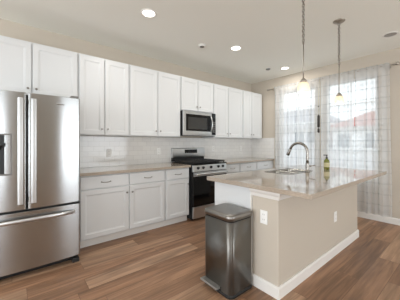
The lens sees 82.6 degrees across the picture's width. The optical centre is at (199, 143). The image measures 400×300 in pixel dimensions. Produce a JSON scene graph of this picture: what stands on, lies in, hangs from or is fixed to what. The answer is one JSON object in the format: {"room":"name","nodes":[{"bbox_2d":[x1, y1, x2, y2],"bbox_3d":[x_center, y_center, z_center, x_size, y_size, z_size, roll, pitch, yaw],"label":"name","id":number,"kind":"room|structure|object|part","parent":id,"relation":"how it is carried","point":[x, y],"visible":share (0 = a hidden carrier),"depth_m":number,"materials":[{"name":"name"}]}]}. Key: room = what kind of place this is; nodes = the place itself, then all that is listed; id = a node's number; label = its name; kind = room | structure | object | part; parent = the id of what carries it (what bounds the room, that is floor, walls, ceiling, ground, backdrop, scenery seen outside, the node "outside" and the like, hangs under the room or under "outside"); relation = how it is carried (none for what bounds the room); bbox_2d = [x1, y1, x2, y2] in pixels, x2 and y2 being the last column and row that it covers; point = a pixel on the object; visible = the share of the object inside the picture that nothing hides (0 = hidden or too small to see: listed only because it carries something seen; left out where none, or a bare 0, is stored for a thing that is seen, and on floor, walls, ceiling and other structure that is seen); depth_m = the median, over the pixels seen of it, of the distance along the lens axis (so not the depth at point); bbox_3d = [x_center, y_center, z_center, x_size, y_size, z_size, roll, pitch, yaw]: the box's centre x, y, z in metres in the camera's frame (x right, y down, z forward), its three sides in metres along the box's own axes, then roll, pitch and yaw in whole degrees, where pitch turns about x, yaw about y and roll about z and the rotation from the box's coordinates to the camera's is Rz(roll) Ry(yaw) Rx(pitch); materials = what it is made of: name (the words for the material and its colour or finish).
{"room":"kitchen","nodes":[
{"label":"kitchen","id":0,"kind":"room"},
{"bbox_2d":[0,18,250,138],"bbox_3d":[-1.915,-0.103,3.121,8.205,2.740,0.100,0,0,-39],"label":"wall","id":1,"kind":"structure","parent":0,"point":[11,29],"depth_m":3.45,"materials":[{"name":"beige paint"}]},
{"bbox_2d":[0,35,77,96],"bbox_3d":[-2.017,-0.846,2.725,0.943,0.625,0.379,0,0,-39],"label":"upper cabinet","id":2,"kind":"object","parent":1,"relation":"attached to","point":[25,66],"visible":0.93,"depth_m":2.63,"materials":[{"name":"white paint"}]},
{"bbox_3d":[-2.103,-0.840,2.460,0.451,0.593,0.020,0,0,-39],"label":"door","id":3,"kind":"part","parent":2,"relation":"part of","materials":[{"name":"white paint"}]},
{"bbox_3d":[-1.742,-0.840,2.757,0.456,0.593,0.020,0,0,-39],"label":"door","id":4,"kind":"part","parent":2,"relation":"part of","materials":[{"name":"white paint"}]},
{"bbox_2d":[78,53,128,135],"bbox_3d":[-1.392,-0.631,3.240,0.669,1.053,0.379,0,0,-39],"label":"upper cabinet","id":5,"kind":"object","parent":1,"relation":"attached to","point":[103,84],"visible":0.94,"depth_m":3.10,"materials":[{"name":"white paint"}]},
{"bbox_3d":[-1.429,-0.625,3.015,0.304,1.021,0.020,0,0,-39],"label":"door","id":6,"kind":"part","parent":5,"relation":"part of","materials":[{"name":"white paint"}]},
{"bbox_3d":[-1.173,-0.625,3.224,0.329,1.021,0.020,0,0,-39],"label":"door","id":7,"kind":"part","parent":5,"relation":"part of","materials":[{"name":"white paint"}]},
{"bbox_2d":[123,64,179,136],"bbox_3d":[-0.780,-0.631,3.743,0.906,1.053,0.379,0,0,-39],"label":"upper cabinet","id":8,"kind":"object","parent":1,"relation":"attached to","point":[154,96],"visible":0.98,"depth_m":3.58,"materials":[{"name":"white paint"}]},
{"bbox_3d":[-0.854,-0.625,3.487,0.446,1.021,0.020,0,0,-39],"label":"door","id":9,"kind":"part","parent":8,"relation":"part of","materials":[{"name":"white paint"}]},
{"bbox_3d":[-0.507,-0.625,3.772,0.424,1.021,0.020,0,0,-39],"label":"door","id":10,"kind":"part","parent":8,"relation":"part of","materials":[{"name":"white paint"}]},
{"bbox_2d":[80,136,251,167],"bbox_3d":[-0.272,0.143,4.399,4.017,0.494,0.012,0,0,-39],"label":"tile backsplash","id":11,"kind":"structure","parent":1,"relation":"attached to","point":[93,149],"depth_m":3.86,"materials":[{"name":"white tile"}]},
{"bbox_2d":[107,149,111,156],"bbox_3d":[-1.383,0.149,3.470,0.072,0.116,0.008,0,0,-39],"label":"wall outlet","id":12,"kind":"object","parent":11,"relation":"attached to","point":[109,151],"visible":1,"depth_m":3.47,"materials":[{"name":"white plastic"}]},
{"bbox_2d":[180,76,212,113],"bbox_3d":[-0.134,-0.863,4.274,0.760,0.590,0.379,0,0,-39],"label":"upper cabinet","id":13,"kind":"object","parent":1,"relation":"attached to","point":[195,95],"visible":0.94,"depth_m":4.12,"materials":[{"name":"white paint"}]},
{"bbox_3d":[-0.185,-0.857,4.037,0.357,0.558,0.020,0,0,-39],"label":"door","id":14,"kind":"part","parent":13,"relation":"part of","materials":[{"name":"white paint"}]},
{"bbox_2d":[180,110,215,136],"bbox_3d":[-0.101,-0.345,4.235,0.752,0.432,0.455,0,0,-39],"label":"microwave","id":15,"kind":"object","parent":13,"relation":"attached to","point":[192,123],"visible":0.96,"depth_m":4.06,"materials":[{"name":"silver metal"}]},
{"bbox_3d":[-0.011,-0.359,4.087,0.593,0.293,0.002,0,0,-39],"label":"door glass","id":16,"kind":"part","parent":15,"relation":"part of","materials":[{"name":"black glass"}]},
{"bbox_3d":[0.253,-0.355,4.321,0.097,0.404,0.027,0,0,-39],"label":"control panel","id":17,"kind":"part","parent":15,"relation":"part of","materials":[{"name":"black glass"}]},
{"bbox_3d":[0.105,-0.857,4.276,0.367,0.558,0.020,0,0,-39],"label":"door","id":18,"kind":"part","parent":13,"relation":"part of","materials":[{"name":"white paint"}]},
{"bbox_2d":[202,83,242,138],"bbox_3d":[0.497,-0.631,4.793,0.866,1.053,0.379,0,0,-39],"label":"upper cabinet","id":19,"kind":"object","parent":1,"relation":"attached to","point":[227,101],"visible":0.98,"depth_m":4.65,"materials":[{"name":"white paint"}]},
{"bbox_3d":[0.416,-0.625,4.532,0.387,1.021,0.020,0,0,-39],"label":"door","id":20,"kind":"part","parent":19,"relation":"part of","materials":[{"name":"white paint"}]},
{"bbox_3d":[0.748,-0.625,4.804,0.443,1.021,0.020,0,0,-39],"label":"door","id":21,"kind":"part","parent":19,"relation":"part of","materials":[{"name":"white paint"}]},
{"bbox_2d":[232,90,261,138],"bbox_3d":[1.103,-0.631,5.291,0.694,1.053,0.379,0,0,-39],"label":"upper cabinet","id":22,"kind":"object","parent":1,"relation":"attached to","point":[252,102],"visible":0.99,"depth_m":5.15,"materials":[{"name":"white paint"}]},
{"bbox_3d":[1.049,-0.625,5.052,0.285,1.021,0.020,0,0,-39],"label":"door","id":23,"kind":"part","parent":22,"relation":"part of","materials":[{"name":"white paint"}]},
{"bbox_3d":[1.314,-0.625,5.269,0.373,1.021,0.020,0,0,-39],"label":"door","id":24,"kind":"part","parent":22,"relation":"part of","materials":[{"name":"white paint"}]},
{"bbox_2d":[0,0,399,83],"bbox_3d":[0.422,-1.523,0.317,8.455,0.100,7.400,0,0,-39],"label":"ceiling","id":25,"kind":"structure","parent":0,"point":[268,33],"depth_m":2.90,"materials":[{"name":"white paint"}]},
{"bbox_2d":[141,8,156,17],"bbox_3d":[-0.581,-1.468,2.580,0.180,0.010,0.180,0,0,-39],"label":"recessed light","id":26,"kind":"object","parent":25,"relation":"in","point":[146,12],"visible":1,"depth_m":2.58,"materials":[{"name":"white"}]},
{"bbox_2d":[143,10,154,16],"bbox_3d":[-0.581,-1.469,2.580,0.136,0.006,0.136,0,0,-39],"label":"diffuser","id":27,"kind":"object","parent":26,"relation":"attached to","point":[146,13],"depth_m":2.58,"materials":[{"name":"white"}]},
{"bbox_2d":[230,46,241,50],"bbox_3d":[0.556,-1.468,3.528,0.180,0.010,0.180,0,0,-39],"label":"recessed light","id":28,"kind":"object","parent":25,"relation":"in","point":[234,48],"visible":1,"depth_m":3.53,"materials":[{"name":"white"}]},
{"bbox_2d":[297,0,309,93],"bbox_3d":[0.967,-0.972,2.131,0.130,1.002,0.130,0,0,-39],"label":"pendant light","id":29,"kind":"object","parent":25,"relation":"hanging from","point":[303,87],"visible":1,"depth_m":2.12,"materials":[{"name":"white glass"}]},
{"bbox_3d":[0.967,-0.771,2.131,0.011,0.333,0.011,0,0,-39],"label":"stem","id":30,"kind":"part","parent":29,"relation":"part of","materials":[{"name":"silver metal"}]},
{"bbox_3d":[0.967,-0.520,2.131,0.106,0.098,0.106,0,0,-39],"label":"lamp shade","id":31,"kind":"part","parent":29,"relation":"part of","materials":[{"name":"white glass"}]},
{"bbox_3d":[0.967,-1.181,2.131,0.022,0.531,0.022,0,0,6],"label":"chain","id":32,"kind":"part","parent":29,"relation":"part of","materials":[{"name":"silver metal"}]},
{"bbox_2d":[333,18,344,104],"bbox_3d":[1.677,-0.972,2.747,0.130,1.002,0.130,0,0,-39],"label":"pendant light","id":33,"kind":"object","parent":25,"relation":"hanging from","point":[338,100],"visible":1,"depth_m":2.74,"materials":[{"name":"white glass"}]},
{"bbox_3d":[1.677,-0.520,2.747,0.106,0.098,0.106,0,0,-39],"label":"lamp shade","id":34,"kind":"part","parent":33,"relation":"part of","materials":[{"name":"white glass"}]},
{"bbox_3d":[1.677,-1.181,2.747,0.022,0.531,0.022,0,0,6],"label":"chain","id":35,"kind":"part","parent":33,"relation":"part of","materials":[{"name":"silver metal"}]},
{"bbox_2d":[382,31,398,37],"bbox_3d":[2.577,-1.468,3.086,0.180,0.010,0.180,0,0,-39],"label":"recessed light","id":36,"kind":"object","parent":25,"relation":"in","point":[393,33],"visible":1,"depth_m":3.08,"materials":[{"name":"white metal"}]},
{"bbox_2d":[384,32,396,36],"bbox_3d":[2.577,-1.469,3.086,0.136,0.006,0.136,0,0,-39],"label":"diffuser","id":37,"kind":"object","parent":36,"relation":"attached to","point":[390,34],"depth_m":3.08,"materials":[{"name":"grey"}]},
{"bbox_2d":[0,216,399,299],"bbox_3d":[0.422,1.317,0.317,8.455,0.100,7.400,0,0,-39],"label":"floor","id":38,"kind":"structure","parent":0,"point":[167,262],"depth_m":2.21,"materials":[{"name":"brown wood"}]},
{"bbox_2d":[0,90,79,279],"bbox_3d":[-1.879,0.383,2.449,0.912,1.768,0.925,0,0,-39],"label":"refrigerator","id":39,"kind":"object","parent":38,"relation":"on","point":[40,133],"visible":1,"depth_m":2.20,"materials":[{"name":"silver metal"}]},
{"bbox_3d":[-1.811,0.103,1.992,0.257,0.377,0.012,0,0,-39],"label":"dispenser frame","id":40,"kind":"part","parent":39,"relation":"part of","materials":[{"name":"grey plastic"}]},
{"bbox_3d":[-1.831,0.073,2.027,0.451,1.097,0.087,0,0,-39],"label":"door","id":41,"kind":"part","parent":39,"relation":"part of","materials":[{"name":"silver metal"}]},
{"bbox_3d":[-1.647,0.072,2.090,0.042,0.980,0.054,0,0,-39],"label":"handle","id":42,"kind":"part","parent":39,"relation":"part of","materials":[{"name":"silver metal"}]},
{"bbox_3d":[-1.570,0.072,2.153,0.042,0.980,0.054,0,0,-39],"label":"handle","id":43,"kind":"part","parent":39,"relation":"part of","materials":[{"name":"silver metal"}]},
{"bbox_3d":[-1.652,0.917,2.174,0.912,0.549,0.087,0,0,-39],"label":"freezer drawer","id":44,"kind":"part","parent":39,"relation":"part of","materials":[{"name":"silver metal"}]},
{"bbox_3d":[-1.474,0.073,2.321,0.449,1.097,0.087,0,0,-39],"label":"door","id":45,"kind":"part","parent":39,"relation":"part of","materials":[{"name":"silver metal"}]},
{"bbox_2d":[80,170,164,247],"bbox_3d":[-1.150,0.830,3.261,1.163,0.874,0.652,0,0,-39],"label":"base cabinet","id":46,"kind":"object","parent":38,"relation":"on","point":[112,206],"visible":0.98,"depth_m":2.98,"materials":[{"name":"white paint"}]},
{"bbox_3d":[-1.184,0.480,2.866,0.583,0.150,0.020,0,0,-39],"label":"drawer","id":47,"kind":"part","parent":46,"relation":"part of","materials":[{"name":"white paint"}]},
{"bbox_3d":[-1.184,0.861,2.866,0.583,0.582,0.020,0,0,-39],"label":"door","id":48,"kind":"part","parent":46,"relation":"part of","materials":[{"name":"white paint"}]},
{"bbox_2d":[80,162,190,176],"bbox_3d":[-0.981,0.372,3.395,1.647,0.038,0.636,0,0,-39],"label":"countertop","id":49,"kind":"structure","parent":46,"relation":"on","point":[92,171],"depth_m":3.17,"materials":[{"name":"beige stone"}]},
{"bbox_3d":[-0.739,0.480,3.232,0.538,0.150,0.020,0,0,-39],"label":"drawer","id":50,"kind":"part","parent":46,"relation":"part of","materials":[{"name":"white paint"}]},
{"bbox_3d":[-0.739,0.861,3.232,0.538,0.582,0.020,0,0,-39],"label":"door","id":51,"kind":"part","parent":46,"relation":"part of","materials":[{"name":"white paint"}]},
{"bbox_2d":[163,168,188,225],"bbox_3d":[-0.526,0.830,3.775,0.446,0.874,0.652,0,0,-39],"label":"base cabinet","id":52,"kind":"object","parent":38,"relation":"on","point":[176,180],"visible":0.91,"depth_m":3.54,"materials":[{"name":"white paint"}]},
{"bbox_3d":[-0.346,0.480,3.555,0.420,0.150,0.020,0,0,-39],"label":"drawer","id":53,"kind":"part","parent":52,"relation":"part of","materials":[{"name":"white paint"}]},
{"bbox_3d":[-0.346,0.861,3.555,0.420,0.582,0.020,0,0,-39],"label":"door","id":54,"kind":"part","parent":52,"relation":"part of","materials":[{"name":"white paint"}]},
{"bbox_2d":[171,148,227,219],"bbox_3d":[-0.005,0.679,4.124,0.770,1.175,0.741,0,0,-39],"label":"gas range","id":55,"kind":"object","parent":38,"relation":"on","point":[201,190],"visible":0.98,"depth_m":3.83,"materials":[{"name":"silver metal"}]},
{"bbox_2d":[187,165,192,219],"bbox_3d":[-0.037,0.799,4.163,0.766,0.875,0.635,0,0,-39],"label":"panel","id":56,"kind":"object","parent":55,"relation":"attached to","point":[190,216],"depth_m":3.69,"materials":[{"name":"black metal"}]},
{"bbox_2d":[172,162,226,165],"bbox_3d":[-0.010,0.351,4.130,0.770,0.019,0.620,0,0,-39],"label":"cooktop","id":57,"kind":"object","parent":55,"relation":"in","point":[188,163],"depth_m":3.87,"materials":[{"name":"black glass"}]},
{"bbox_3d":[0.176,1.131,3.903,0.758,0.183,0.036,0,0,-39],"label":"storage drawer","id":58,"kind":"part","parent":55,"relation":"part of","materials":[{"name":"silver metal"}]},
{"bbox_3d":[0.177,0.752,3.902,0.758,0.560,0.038,0,0,-39],"label":"oven door","id":59,"kind":"part","parent":55,"relation":"part of","materials":[{"name":"black glass"}]},
{"bbox_3d":[0.179,0.414,3.900,0.766,0.105,0.044,0,0,-39],"label":"control panel","id":60,"kind":"part","parent":55,"relation":"part of","materials":[{"name":"silver metal"}]},
{"bbox_3d":[0.190,0.508,3.886,0.758,0.067,0.004,0,0,-39],"label":"door trim","id":61,"kind":"part","parent":55,"relation":"part of","materials":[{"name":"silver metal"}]},
{"bbox_3d":[0.210,0.505,3.862,0.706,0.027,0.064,0,0,-39],"label":"handle","id":62,"kind":"part","parent":55,"relation":"part of","materials":[{"name":"silver metal"}]},
{"bbox_2d":[200,203,251,299],"bbox_3d":[0.228,0.927,2.029,0.339,0.680,0.348,0,0,-39],"label":"trash can","id":63,"kind":"object","parent":38,"relation":"on","point":[227,226],"visible":1,"depth_m":1.91,"materials":[{"name":"silver metal"}]},
{"bbox_3d":[0.246,0.612,2.043,0.293,0.050,0.348,0,0,-39],"label":"lid","id":64,"kind":"part","parent":63,"relation":"part of","materials":[{"name":"silver metal"}]},
{"bbox_2d":[226,163,238,173],"bbox_3d":[0.434,0.830,4.564,0.426,0.874,0.652,0,0,-39],"label":"base cabinet","id":65,"kind":"object","parent":38,"relation":"on","point":[231,168],"visible":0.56,"depth_m":4.34,"materials":[{"name":"white paint"}]},
{"bbox_2d":[217,157,273,163],"bbox_3d":[0.876,0.372,4.921,1.580,0.038,0.636,0,0,-39],"label":"countertop","id":66,"kind":"structure","parent":65,"relation":"on","point":[249,159],"depth_m":4.90,"materials":[{"name":"beige stone"}]},
{"bbox_2d":[215,182,252,272],"bbox_3d":[1.040,0.830,2.872,1.945,0.874,0.538,0,0,-39],"label":"base cabinet","id":67,"kind":"object","parent":38,"relation":"on","point":[239,196],"visible":0.2,"depth_m":2.19,"materials":[{"name":"white paint"}]},
{"bbox_3d":[0.311,0.830,2.248,0.007,0.874,0.476,0,0,-39],"label":"panel","id":68,"kind":"part","parent":67,"relation":"part of","materials":[{"name":"white paint"}]},
{"bbox_3d":[0.463,0.830,2.056,0.016,0.874,0.011,0,0,-39],"label":"trim","id":69,"kind":"part","parent":67,"relation":"part of","materials":[{"name":"white"}]},
{"bbox_2d":[207,165,386,199],"bbox_3d":[1.209,0.372,2.640,2.050,0.038,1.101,0,0,-39],"label":"countertop","id":70,"kind":"structure","parent":67,"relation":"on","point":[319,182],"depth_m":2.21,"materials":[{"name":"beige stone"}]},
{"bbox_2d":[265,168,312,174],"bbox_3d":[1.118,0.463,2.860,0.592,0.228,0.358,0,0,-39],"label":"sink","id":71,"kind":"object","parent":70,"relation":"in","point":[289,171],"visible":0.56,"depth_m":2.94,"materials":[{"name":"silver metal"}]},
{"bbox_3d":[1.005,0.465,2.764,0.257,0.225,0.324,0,0,-39],"label":"bowl","id":72,"kind":"part","parent":71,"relation":"part of","materials":[{"name":"silver metal"}]},
{"bbox_3d":[1.226,0.465,2.946,0.277,0.225,0.324,0,0,-39],"label":"bowl","id":73,"kind":"part","parent":71,"relation":"part of","materials":[{"name":"silver metal"}]},
{"bbox_2d":[286,142,314,172],"bbox_3d":[1.236,0.168,2.827,0.350,0.368,0.076,0,0,45],"label":"kitchen faucet","id":74,"kind":"object","parent":70,"relation":"on","point":[295,143],"visible":0.99,"depth_m":2.75,"materials":[{"name":"grey metal"}]},
{"bbox_3d":[1.229,0.108,2.836,0.032,0.248,0.247,0,0,-39],"label":"spout","id":75,"kind":"part","parent":74,"relation":"part of","materials":[{"name":"grey metal"}]},
{"bbox_2d":[305,162,309,172],"bbox_3d":[1.297,0.290,2.752,0.056,0.125,0.056,0,0,-39],"label":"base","id":76,"kind":"object","parent":74,"relation":"attached to","point":[307,163],"depth_m":2.73,"materials":[{"name":"grey metal"}]},
{"bbox_2d":[324,155,329,169],"bbox_3d":[1.706,0.255,3.074,0.064,0.196,0.072,0,0,-39],"label":"soap bottle","id":77,"kind":"object","parent":70,"relation":"on","point":[326,161],"visible":0.99,"depth_m":3.05,"materials":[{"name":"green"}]},
{"bbox_2d":[239,162,255,171],"bbox_3d":[0.810,0.830,4.873,0.538,0.874,0.652,0,0,-39],"label":"base cabinet","id":78,"kind":"object","parent":38,"relation":"on","point":[250,166],"visible":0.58,"depth_m":4.62,"materials":[{"name":"white paint"}]},
{"bbox_2d":[256,161,272,169],"bbox_3d":[1.255,0.830,5.239,0.606,0.874,0.652,0,0,-39],"label":"base cabinet","id":79,"kind":"object","parent":38,"relation":"on","point":[261,165],"visible":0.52,"depth_m":4.98,"materials":[{"name":"white paint"}]},
{"bbox_2d":[249,184,358,299],"bbox_3d":[1.314,0.831,2.549,2.025,0.873,0.308,0,0,-39],"label":"island base","id":80,"kind":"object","parent":38,"relation":"on","point":[300,236],"depth_m":2.04,"materials":[{"name":"beige paint"}]},
{"bbox_2d":[260,209,267,224],"bbox_3d":[0.547,0.635,1.954,0.008,0.116,0.072,0,0,-39],"label":"wall outlet","id":81,"kind":"object","parent":80,"relation":"attached to","point":[263,214],"visible":1,"depth_m":1.95,"materials":[{"name":"white plastic"}]},
{"bbox_3d":[1.314,0.430,2.549,2.025,0.073,0.308,0,0,-39],"label":"moulding","id":82,"kind":"part","parent":80,"relation":"part of","materials":[{"name":"white"}]},
{"bbox_3d":[1.304,1.217,2.561,1.961,0.100,0.276,0,0,-39],"label":"baseboard","id":83,"kind":"part","parent":80,"relation":"part of","materials":[{"name":"white"}]},
{"bbox_2d":[334,211,336,221],"bbox_3d":[1.540,0.837,2.589,0.072,0.116,0.008,0,0,-39],"label":"wall outlet","id":84,"kind":"object","parent":80,"relation":"attached to","point":[335,212],"visible":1,"depth_m":2.58,"materials":[{"name":"white plastic"}]},
{"bbox_2d":[251,48,399,218],"bbox_3d":[3.630,-0.103,2.954,0.150,2.740,7.400,0,0,-39],"label":"wall","id":85,"kind":"structure","parent":0,"point":[392,56],"depth_m":3.86,"materials":[{"name":"beige paint"}]},
{"bbox_2d":[252,138,274,158],"bbox_3d":[1.487,0.117,5.432,0.012,0.470,0.650,0,0,-39],"label":"tile backsplash","id":86,"kind":"structure","parent":85,"relation":"attached to","point":[264,147],"depth_m":5.40,"materials":[{"name":"white tile"}]},
{"bbox_2d":[267,61,399,90],"bbox_3d":[2.299,-1.207,4.349,0.132,0.058,2.315,0,0,-39],"label":"curtain rod","id":87,"kind":"object","parent":85,"relation":"attached to","point":[397,62],"visible":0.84,"depth_m":3.50,"materials":[{"name":"silver metal"}]},
{"bbox_2d":[274,82,295,167],"bbox_3d":[1.812,-0.051,4.877,0.073,2.397,0.497,0,0,-39],"label":"curtain","id":88,"kind":"object","parent":87,"relation":"hanging from","point":[284,94],"visible":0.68,"depth_m":4.90,"materials":[{"name":"white fabric"}]},
{"bbox_2d":[296,77,319,165],"bbox_3d":[2.127,-0.051,4.501,0.073,2.397,0.476,0,0,-39],"label":"curtain","id":89,"kind":"object","parent":87,"relation":"hanging from","point":[306,104],"visible":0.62,"depth_m":4.48,"materials":[{"name":"white fabric"}]},
{"bbox_2d":[317,79,319,132],"bbox_3d":[2.234,-0.698,4.282,0.056,1.010,0.044,0,0,-8],"label":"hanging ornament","id":90,"kind":"object","parent":87,"relation":"hanging from","point":[318,116],"visible":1,"depth_m":4.28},
{"bbox_2d":[320,70,354,168],"bbox_3d":[2.454,-0.051,4.098,0.068,2.397,0.561,0,0,-39],"label":"curtain","id":91,"kind":"object","parent":87,"relation":"hanging from","point":[337,121],"visible":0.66,"depth_m":4.08,"materials":[{"name":"white fabric"}]},
{"bbox_2d":[354,63,391,216],"bbox_3d":[2.790,-0.051,3.688,0.072,2.397,0.501,0,0,-39],"label":"curtain","id":92,"kind":"object","parent":87,"relation":"hanging from","point":[372,85],"visible":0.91,"depth_m":3.66,"materials":[{"name":"white fabric"}]},
{"bbox_2d":[357,211,399,225],"bbox_3d":[3.776,1.217,2.647,0.014,0.100,6.540,0,0,-39],"label":"baseboard","id":93,"kind":"structure","parent":85,"relation":"attached to","point":[391,220],"depth_m":3.69,"materials":[{"name":"white"}]},
{"label":"outside","id":94,"kind":"structure","parent":0,"visible":0},
{"bbox_3d":[22.758,1.517,23.341,55.195,0.200,80.000,0,0,-39],"label":"ground","id":95,"kind":"structure","parent":94,"visible":0},
{"bbox_2d":[295,111,295,147],"bbox_3d":[9.991,-0.958,22.489,8.000,4.750,7.100,0,0,-39],"label":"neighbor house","id":96,"kind":"structure","parent":95,"relation":"on","point":[295,111],"depth_m":19.14,"materials":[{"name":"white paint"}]},
{"bbox_2d":[295,148,354,165],"bbox_3d":[5.884,0.867,13.352,0.110,1.100,22.000,0,0,-39],"label":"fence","id":97,"kind":"object","parent":95,"relation":"on","point":[295,148],"visible":0.02,"depth_m":13.53,"materials":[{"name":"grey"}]},
{"bbox_2d":[354,117,354,149],"bbox_3d":[13.955,-0.533,16.881,7.000,3.900,6.000,0,0,-39],"label":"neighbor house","id":98,"kind":"structure","parent":95,"relation":"on","point":[354,117],"depth_m":15.83,"materials":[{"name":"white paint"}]}
]}

